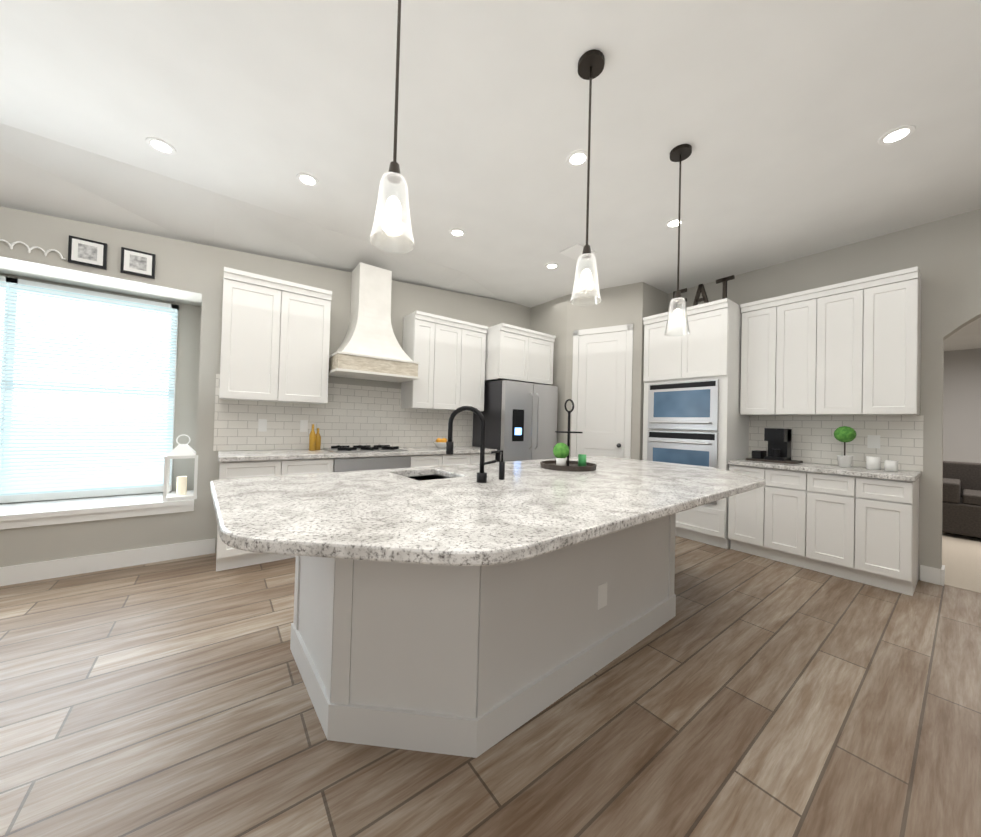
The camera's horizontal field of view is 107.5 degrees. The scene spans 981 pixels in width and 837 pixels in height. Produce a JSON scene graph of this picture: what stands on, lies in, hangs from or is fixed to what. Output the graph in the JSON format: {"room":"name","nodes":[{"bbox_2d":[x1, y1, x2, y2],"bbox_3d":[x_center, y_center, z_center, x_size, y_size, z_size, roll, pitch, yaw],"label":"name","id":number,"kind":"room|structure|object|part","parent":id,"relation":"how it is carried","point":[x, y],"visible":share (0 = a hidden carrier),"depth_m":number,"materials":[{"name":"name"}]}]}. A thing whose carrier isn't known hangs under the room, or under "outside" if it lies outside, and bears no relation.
{"room":"kitchen","nodes":[
{"label":"kitchen","id":0,"kind":"room"},
{"bbox_2d":[0,262,201,503],"bbox_3d":[-3.767,-0.276,2.775,2.620,2.900,0.480,2,-1,-37],"label":"window frame","id":1,"kind":"structure","parent":0,"point":[187,367],"depth_m":3.49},
{"bbox_2d":[0,276,193,529],"bbox_3d":[-3.682,-0.170,2.656,2.380,1.890,0.535,2,-1,-37],"label":"window unit","id":2,"kind":"structure","parent":1,"relation":"in","point":[87,390],"depth_m":3.05,"materials":[{"name":"white"}]},
{"bbox_2d":[163,435,197,501],"bbox_3d":[-2.742,0.425,3.200,0.224,0.564,0.224,2,-1,-37],"label":"lantern","id":3,"kind":"object","parent":2,"relation":"on","point":[182,451],"visible":1,"depth_m":3.16,"materials":[{"name":"white metal"}]},
{"bbox_2d":[176,476,186,494],"bbox_3d":[-2.746,0.596,3.197,0.070,0.159,0.068,2,-1,-37],"label":"candle","id":4,"kind":"object","parent":3,"relation":"on","point":[181,484],"depth_m":3.17,"materials":[{"name":"white wax"}]},
{"bbox_2d":[0,206,530,566],"bbox_3d":[-2.277,-0.301,3.507,9.340,3.050,0.140,2,-1,-37],"label":"wall","id":5,"kind":"structure","parent":0,"point":[189,268],"depth_m":3.15,"materials":[{"name":"grey paint"}]},
{"bbox_2d":[0,239,65,259],"bbox_3d":[-3.463,-1.267,2.508,0.670,0.131,0.013,2,-1,-37],"label":"word sign","id":6,"kind":"object","parent":5,"relation":"attached to","point":[30,249],"visible":1,"depth_m":2.61,"materials":[{"name":"white metal"}]},
{"bbox_2d":[68,235,107,269],"bbox_3d":[-3.105,-1.279,2.775,0.200,0.200,0.024,2,-1,-37],"label":"framed picture","id":7,"kind":"object","parent":5,"relation":"attached to","point":[86,252],"visible":0.98,"depth_m":2.77,"materials":[{"name":"white paper"}]},
{"bbox_2d":[78,243,96,260],"bbox_3d":[-3.098,-1.278,2.766,0.100,0.110,0.001,2,-1,-37],"label":"photo","id":8,"kind":"object","parent":7,"relation":"attached to","point":[86,251],"depth_m":2.77},
{"bbox_2d":[0,538,215,585],"bbox_3d":[-4.234,1.086,1.947,4.360,0.130,0.016,2,-1,-37],"label":"baseboard","id":9,"kind":"structure","parent":5,"relation":"attached to","point":[24,573],"depth_m":2.82,"materials":[{"name":"white"}]},
{"bbox_2d":[120,247,155,278],"bbox_3d":[-2.881,-1.270,2.943,0.200,0.200,0.024,2,-1,-37],"label":"framed picture","id":10,"kind":"object","parent":5,"relation":"attached to","point":[137,263],"visible":0.98,"depth_m":2.93,"materials":[{"name":"white paper"}]},
{"bbox_2d":[129,254,146,270],"bbox_3d":[-2.874,-1.270,2.934,0.100,0.110,0.001,2,-1,-37],"label":"photo","id":11,"kind":"object","parent":10,"relation":"attached to","point":[137,262],"depth_m":2.93},
{"bbox_2d":[258,419,266,431],"bbox_3d":[-2.197,0.065,3.467,0.070,0.120,0.003,2,-1,-37],"label":"electrical outlet plate","id":12,"kind":"object","parent":5,"relation":"attached to","point":[262,423],"depth_m":3.47,"materials":[{"name":"white plastic"}]},
{"bbox_2d":[219,267,331,403],"bbox_3d":[-2.006,-0.709,3.392,0.850,1.095,0.360,2,-1,-37],"label":"wall cabinet","id":13,"kind":"object","parent":5,"relation":"attached to","point":[275,337],"visible":1,"depth_m":3.25,"materials":[{"name":"white wood"}]},
{"bbox_2d":[300,420,307,431],"bbox_3d":[-1.910,0.076,3.683,0.070,0.120,0.003,2,-1,-37],"label":"electrical outlet plate","id":14,"kind":"object","parent":5,"relation":"attached to","point":[303,423],"depth_m":3.68,"materials":[{"name":"white plastic"}]},
{"bbox_2d":[213,374,472,450],"bbox_3d":[-0.964,0.000,4.402,3.830,0.698,0.010,2,-1,-37],"label":"tile backsplash","id":15,"kind":"structure","parent":5,"relation":"attached to","point":[350,415],"depth_m":3.90,"materials":[{"name":"white tile"}]},
{"bbox_2d":[328,262,419,382],"bbox_3d":[-1.249,-1.028,3.849,0.850,1.176,0.535,2,-1,-37],"label":"range hood","id":16,"kind":"object","parent":5,"relation":"attached to","point":[369,348],"visible":0.96,"depth_m":3.77,"materials":[{"name":"white plaster"},{"name":"light whitewashed wood"}]},
{"bbox_2d":[401,310,487,411],"bbox_3d":[-0.556,-0.655,4.482,1.000,1.095,0.360,2,-1,-37],"label":"wall cabinet","id":17,"kind":"object","parent":5,"relation":"attached to","point":[447,353],"visible":0.96,"depth_m":4.31,"materials":[{"name":"white wood"}]},
{"bbox_2d":[485,323,555,384],"bbox_3d":[0.335,-0.830,4.987,0.960,0.685,0.622,2,-1,-37],"label":"upper cabinet","id":18,"kind":"object","parent":5,"relation":"attached to","point":[516,353],"visible":0.88,"depth_m":4.69,"materials":[{"name":"white wood"}]},
{"bbox_2d":[0,536,980,836],"bbox_3d":[-0.264,1.267,0.645,9.210,0.060,8.170,2,-1,-37],"label":"floor","id":19,"kind":"structure","parent":0,"point":[740,694],"depth_m":1.47,"materials":[{"name":"brown wood"}]},
{"bbox_2d":[216,461,283,571],"bbox_3d":[-2.131,0.784,3.160,0.420,0.878,0.595,2,-1,-37],"label":"base cabinet","id":20,"kind":"object","parent":19,"relation":"on","point":[254,463],"depth_m":2.93,"materials":[{"name":"white wood"}]},
{"bbox_2d":[218,446,495,460],"bbox_3d":[-1.195,0.357,3.850,2.742,0.040,0.612,2,-1,-37],"label":"countertop","id":21,"kind":"structure","parent":20,"relation":"on","point":[298,454],"depth_m":3.41,"materials":[{"name":"white stone"}]},
{"bbox_2d":[309,424,320,450],"bbox_3d":[-1.760,0.188,3.611,0.058,0.260,0.143,1,-1,8],"label":"oil bottle","id":22,"kind":"object","parent":21,"relation":"on","point":[314,441],"visible":1,"depth_m":3.56,"materials":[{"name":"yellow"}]},
{"bbox_2d":[433,438,446,447],"bbox_3d":[-0.591,0.298,4.365,0.230,0.122,0.230,2,-1,-37],"label":"fruit bowl","id":23,"kind":"object","parent":21,"relation":"on","point":[439,443],"visible":0.98,"depth_m":4.30,"materials":[{"name":"white ceramic"}]},
{"bbox_3d":[-0.591,0.322,4.365,0.230,0.075,0.230,2,-1,-37],"label":"dish","id":24,"kind":"part","parent":23,"relation":"part of","materials":[{"name":"white ceramic"}]},
{"bbox_2d":[280,457,335,559],"bbox_3d":[-1.795,0.796,3.413,0.421,0.878,0.595,2,-1,-37],"label":"base cabinet","id":25,"kind":"object","parent":19,"relation":"on","point":[326,464],"depth_m":3.20,"materials":[{"name":"white wood"}]},
{"bbox_2d":[336,457,411,471],"bbox_3d":[-1.324,0.814,3.767,0.758,0.878,0.595,2,-1,-37],"label":"base cabinet","id":26,"kind":"object","parent":19,"relation":"on","point":[343,464],"depth_m":3.51,"materials":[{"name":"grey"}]},
{"bbox_2d":[323,445,410,471],"bbox_3d":[-1.293,0.710,3.731,0.748,0.837,0.575,2,-1,-37],"label":"range","id":27,"kind":"object","parent":26,"relation":"in","point":[358,457],"depth_m":3.54,"materials":[{"name":"silver metal"}]},
{"bbox_2d":[412,453,443,466],"bbox_3d":[-0.869,0.830,4.109,0.381,0.878,0.595,2,-1,-37],"label":"base cabinet","id":28,"kind":"object","parent":19,"relation":"on","point":[438,460],"depth_m":3.91,"materials":[{"name":"white wood"}]},
{"bbox_2d":[444,453,471,464],"bbox_3d":[-0.565,0.842,4.338,0.380,0.878,0.595,2,-1,-37],"label":"base cabinet","id":29,"kind":"object","parent":19,"relation":"on","point":[457,458],"depth_m":4.13,"materials":[{"name":"white wood"}]},
{"bbox_2d":[290,514,675,757],"bbox_3d":[0.242,0.834,2.284,2.462,0.879,1.112,2,-1,-39],"label":"kitchen island","id":30,"kind":"object","parent":19,"relation":"on","point":[476,610],"depth_m":1.42,"materials":[{"name":"grey paint"}]},
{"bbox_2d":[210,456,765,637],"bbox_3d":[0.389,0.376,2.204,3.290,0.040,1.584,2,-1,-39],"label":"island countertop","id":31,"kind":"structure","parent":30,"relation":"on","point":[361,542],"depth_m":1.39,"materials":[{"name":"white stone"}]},
{"bbox_2d":[446,406,504,482],"bbox_3d":[-0.049,0.137,1.974,0.307,0.407,0.263,2,-1,-39],"label":"faucet","id":32,"kind":"object","parent":31,"relation":"on","point":[482,477],"depth_m":1.95,"materials":[{"name":"black metal"}]},
{"bbox_2d":[540,460,596,471],"bbox_3d":[0.574,0.348,2.664,0.410,0.035,0.410,2,-1,-37],"label":"decorative tray","id":33,"kind":"object","parent":31,"relation":"on","point":[552,465],"visible":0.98,"depth_m":2.52,"materials":[{"name":"brown wood"}]},
{"bbox_2d":[556,458,565,465],"bbox_3d":[0.507,0.317,2.588,0.070,0.068,0.070,2,-1,-37],"label":"pot","id":34,"kind":"object","parent":33,"relation":"on","point":[561,461],"visible":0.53,"depth_m":2.56,"materials":[{"name":"white ceramic"}]},
{"bbox_2d":[553,443,568,457],"bbox_3d":[0.509,0.233,2.590,0.120,0.120,0.114,2,-1,-37],"label":"potted plant","id":35,"kind":"object","parent":34,"relation":"in","point":[560,450],"visible":0.88,"depth_m":2.55,"materials":[{"name":"green plant"}]},
{"bbox_2d":[555,399,582,465],"bbox_3d":[0.580,0.105,2.667,0.200,0.498,0.197,2,-1,-37],"label":"stand","id":36,"kind":"object","parent":33,"relation":"on","point":[568,432],"visible":0.94,"depth_m":2.66,"materials":[{"name":"black metal"}]},
{"bbox_2d":[578,454,585,465],"bbox_3d":[0.685,0.313,2.685,0.060,0.088,0.060,2,-1,-37],"label":"cup","id":37,"kind":"object","parent":33,"relation":"on","point":[581,459],"visible":0.84,"depth_m":2.66,"materials":[{"name":"green glass"}]},
{"bbox_2d":[598,582,606,609],"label":"outlet","id":38,"kind":"object","parent":30,"relation":"attached to","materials":[{"name":"white plastic"}]},
{"bbox_2d":[472,453,494,463],"bbox_3d":[-0.265,0.853,4.563,0.370,0.878,0.595,2,-1,-37],"label":"base cabinet","id":39,"kind":"object","parent":19,"relation":"on","point":[475,456],"depth_m":4.32,"materials":[{"name":"white wood"}]},
{"bbox_2d":[472,380,557,461],"bbox_3d":[0.348,0.419,4.909,0.940,1.763,0.741,2,-1,-37],"label":"fridge","id":40,"kind":"object","parent":19,"relation":"on","point":[520,418],"visible":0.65,"depth_m":4.60,"materials":[{"name":"grey metal"}]},
{"bbox_2d":[642,298,748,548],"bbox_3d":[2.372,0.063,4.232,0.714,2.585,0.920,2,-1,-37],"label":"tall cabinet","id":41,"kind":"object","parent":19,"relation":"on","point":[692,415],"visible":0.73,"depth_m":3.93,"materials":[{"name":"white wood"}]},
{"bbox_3d":[2.129,0.227,4.051,0.001,1.080,0.620,2,-1,-37],"label":"glass","id":42,"kind":"part","parent":41,"relation":"part of","materials":[{"name":"blue glass"}]},
{"bbox_2d":[673,275,734,309],"bbox_3d":[2.364,-1.369,4.025,0.025,0.270,0.630,2,-1,-37],"label":"sign","id":43,"kind":"object","parent":41,"relation":"on","point":[700,290],"visible":0.6,"depth_m":4.01,"materials":[{"name":"brown metal"}]},
{"bbox_2d":[728,459,921,595],"bbox_3d":[3.041,0.901,3.369,0.632,0.920,1.242,2,-1,-37],"label":"base cabinet","id":44,"kind":"object","parent":19,"relation":"on","point":[857,524],"visible":0.96,"depth_m":3.07,"materials":[{"name":"white wood"}]},
{"bbox_2d":[746,428,802,463],"bbox_3d":[2.916,0.272,3.698,0.280,0.340,0.400,2,-1,-37],"label":"coffee maker","id":45,"kind":"object","parent":44,"relation":"on","point":[779,440],"visible":1,"depth_m":3.63,"materials":[{"name":"black plastic"}]},
{"bbox_2d":[746,458,802,463],"bbox_3d":[2.912,0.431,3.696,0.280,0.020,0.400,2,-1,-37],"label":"tray","id":46,"kind":"object","parent":44,"relation":"on","point":[777,460],"depth_m":3.59,"materials":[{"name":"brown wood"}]},
{"bbox_2d":[728,459,921,481],"bbox_3d":[3.053,0.462,3.375,0.632,0.040,1.242,2,-1,-37],"label":"countertop","id":47,"kind":"structure","parent":44,"relation":"on","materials":[{"name":"white stone"}]},
{"bbox_2d":[834,426,855,467],"bbox_3d":[3.245,0.257,3.295,0.150,0.375,0.146,2,-1,-37],"label":"topiary","id":48,"kind":"object","parent":44,"relation":"on","point":[844,434],"visible":1,"depth_m":3.26,"materials":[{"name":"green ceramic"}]},
{"bbox_2d":[866,456,880,469],"bbox_3d":[3.357,0.391,3.155,0.090,0.110,0.088,2,-1,-37],"label":"canister","id":49,"kind":"object","parent":44,"relation":"on","point":[873,463],"depth_m":3.12,"materials":[{"name":"white ceramic"}]},
{"bbox_2d":[884,460,897,471],"bbox_3d":[3.383,0.400,3.038,0.080,0.090,0.078,2,-1,-37],"label":"canister","id":50,"kind":"object","parent":44,"relation":"on","point":[889,465],"depth_m":3.01,"materials":[{"name":"white ceramic"}]},
{"bbox_2d":[0,0,980,307],"bbox_3d":[0.018,-1.653,0.521,9.340,0.510,7.660,2,-1,-37],"label":"ceiling","id":51,"kind":"structure","parent":0,"point":[780,116],"depth_m":2.21,"materials":[{"name":"white paint"}]},
{"bbox_2d":[145,137,175,154],"bbox_3d":[-2.216,-1.837,2.420,0.150,0.006,0.158,2,-1,-37],"label":"recessed light","id":52,"kind":"object","parent":51,"relation":"in","point":[166,148],"depth_m":2.42,"materials":[{"name":"white"}]},
{"bbox_2d":[296,172,318,186],"bbox_3d":[-1.385,-1.810,2.724,0.150,0.006,0.158,2,-1,-37],"label":"recessed light","id":53,"kind":"object","parent":51,"relation":"in","point":[307,179],"depth_m":2.72,"materials":[{"name":"white"}]},
{"bbox_2d":[370,0,413,252],"bbox_3d":[-0.324,-1.206,1.254,0.150,1.199,0.150,2,-1,-37],"label":"pendant light","id":54,"kind":"object","parent":51,"relation":"hanging from","point":[393,208],"visible":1,"depth_m":1.23,"materials":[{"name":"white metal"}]},
{"bbox_3d":[-0.337,-0.723,1.248,0.150,0.232,0.150,2,-1,-37],"label":"glass","id":55,"kind":"part","parent":54,"relation":"part of","materials":[{"name":"glass"}]},
{"bbox_3d":[-0.337,-0.727,1.248,0.052,0.083,0.052,2,-1,-37],"label":"bulb","id":56,"kind":"part","parent":54,"relation":"part of","materials":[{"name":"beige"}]},
{"bbox_2d":[449,228,465,236],"bbox_3d":[-0.314,-1.773,3.426,0.148,0.006,0.157,2,-1,-37],"label":"recessed light","id":57,"kind":"object","parent":51,"relation":"in","point":[456,232],"depth_m":3.43,"materials":[{"name":"white"}]},
{"bbox_2d":[545,263,558,268],"bbox_3d":[0.696,-1.737,4.089,0.146,0.006,0.155,2,-1,-37],"label":"recessed light","id":58,"kind":"object","parent":51,"relation":"in","point":[556,264],"depth_m":4.07,"materials":[{"name":"white"}]},
{"bbox_2d":[566,150,587,166],"bbox_3d":[0.593,-1.763,2.437,0.155,0.006,0.153,2,-1,-37],"label":"recessed light","id":59,"kind":"object","parent":51,"relation":"in","point":[577,158],"depth_m":2.44,"materials":[{"name":"white"}]},
{"bbox_2d":[560,243,596,260],"bbox_3d":[0.916,-1.733,3.759,0.300,0.011,0.240,2,-1,-37],"label":"ceiling vent","id":60,"kind":"object","parent":51,"relation":"in","point":[575,251],"visible":0.71,"depth_m":3.73,"materials":[{"name":"white"}]},
{"bbox_2d":[570,49,604,306],"bbox_3d":[0.487,-1.178,1.789,0.150,1.199,0.150,2,-1,-37],"label":"pendant light","id":61,"kind":"object","parent":51,"relation":"hanging from","point":[591,63],"visible":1,"depth_m":1.78,"materials":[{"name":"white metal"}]},
{"bbox_3d":[0.474,-0.694,1.782,0.150,0.232,0.150,2,-1,-37],"label":"glass","id":62,"kind":"part","parent":61,"relation":"part of","materials":[{"name":"glass"}]},
{"bbox_3d":[0.474,-0.698,1.782,0.052,0.083,0.052,2,-1,-37],"label":"bulb","id":63,"kind":"part","parent":61,"relation":"part of","materials":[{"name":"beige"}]},
{"bbox_2d":[665,218,683,227],"bbox_3d":[1.623,-1.726,3.173,0.153,0.006,0.152,2,-1,-37],"label":"recessed light","id":64,"kind":"object","parent":51,"relation":"in","point":[673,222],"depth_m":3.17,"materials":[{"name":"white"}]},
{"bbox_2d":[664,144,691,335],"bbox_3d":[1.230,-1.151,2.348,0.150,1.199,0.150,2,-1,-37],"label":"pendant light","id":65,"kind":"object","parent":51,"relation":"hanging from","point":[680,153],"visible":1,"depth_m":2.34,"materials":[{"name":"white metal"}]},
{"bbox_3d":[1.217,-0.667,2.341,0.150,0.232,0.150,2,-1,-37],"label":"glass","id":66,"kind":"part","parent":65,"relation":"part of","materials":[{"name":"glass"}]},
{"bbox_3d":[1.217,-0.671,2.341,0.052,0.083,0.052,2,-1,-37],"label":"bulb","id":67,"kind":"part","parent":65,"relation":"part of","materials":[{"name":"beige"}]},
{"bbox_2d":[878,124,915,144],"bbox_3d":[2.459,-1.718,2.178,0.160,0.006,0.150,2,-1,-37],"label":"recessed light","id":68,"kind":"object","parent":51,"relation":"in","point":[911,128],"depth_m":2.18,"materials":[{"name":"white"}]},
{"bbox_2d":[530,282,667,459],"bbox_3d":[1.477,-0.179,5.210,0.990,3.050,1.650,2,-1,-37],"label":"wall","id":69,"kind":"structure","parent":0,"point":[562,319],"depth_m":4.79,"materials":[{"name":"grey paint"}]},
{"bbox_2d":[570,324,632,458],"bbox_3d":[1.434,0.070,4.711,0.770,2.535,0.020,1,-1,31],"label":"door","id":70,"kind":"structure","parent":69,"relation":"attached to","point":[601,393],"depth_m":4.71,"materials":[{"name":"white wood"}]},
{"bbox_2d":[668,209,980,579],"bbox_3d":[3.654,-0.149,3.262,0.150,3.050,7.660,2,-1,-37],"label":"wall","id":71,"kind":"structure","parent":0,"point":[944,255],"depth_m":3.06,"materials":[{"name":"grey paint"}]},
{"bbox_2d":[740,266,920,415],"bbox_3d":[3.186,-0.626,3.477,0.360,1.185,1.230,2,-1,-37],"label":"wall cabinet","id":72,"kind":"object","parent":71,"relation":"attached to","point":[851,348],"visible":0.98,"depth_m":3.28,"materials":[{"name":"white wood"}]},
{"bbox_2d":[748,415,923,471],"bbox_3d":[3.307,0.210,3.572,0.010,0.478,1.270,2,-1,-37],"label":"tile backsplash","id":73,"kind":"structure","parent":71,"relation":"attached to","point":[814,440],"depth_m":3.41,"materials":[{"name":"white tile"}]},
{"bbox_2d":[867,435,879,448],"bbox_3d":[3.508,0.212,3.292,0.004,0.120,0.080,2,-1,-37],"label":"electrical outlet plate","id":74,"kind":"object","parent":71,"relation":"attached to","point":[873,441],"depth_m":3.29,"materials":[{"name":"white plastic"}]},
{"bbox_2d":[836,455,852,467],"bbox_3d":[3.241,0.392,3.293,0.116,0.105,0.116,2,-1,-37],"label":"pot","id":75,"kind":"object","parent":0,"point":[843,460],"depth_m":3.26,"materials":[{"name":"white ceramic"}]},
{"bbox_2d":[942,532,980,592],"bbox_3d":[5.689,1.483,5.120,5.690,0.064,8.170,2,-1,-37],"label":"floor","id":76,"kind":"structure","parent":0,"point":[961,558],"depth_m":3.53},
{"bbox_2d":[942,461,980,537],"bbox_3d":[6.549,1.018,3.906,1.000,0.875,2.200,2,-1,-37],"label":"sofa","id":77,"kind":"object","parent":76,"relation":"on","point":[961,508],"visible":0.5,"depth_m":4.37,"materials":[{"name":"fabric"}]},
{"bbox_2d":[943,348,980,462],"bbox_3d":[8.177,0.165,6.569,0.150,2.750,7.810,2,-1,-37],"label":"wall","id":78,"kind":"structure","parent":0,"point":[962,409],"depth_m":6.32,"materials":[{"name":"grey paint"}]},
{"bbox_2d":[944,317,980,350],"bbox_3d":[6.441,-1.336,4.406,5.610,0.100,6.150,2,-1,-37],"label":"ceiling","id":79,"kind":"structure","parent":0,"point":[968,336],"depth_m":5.62,"materials":[{"name":"white paint"}]}
]}

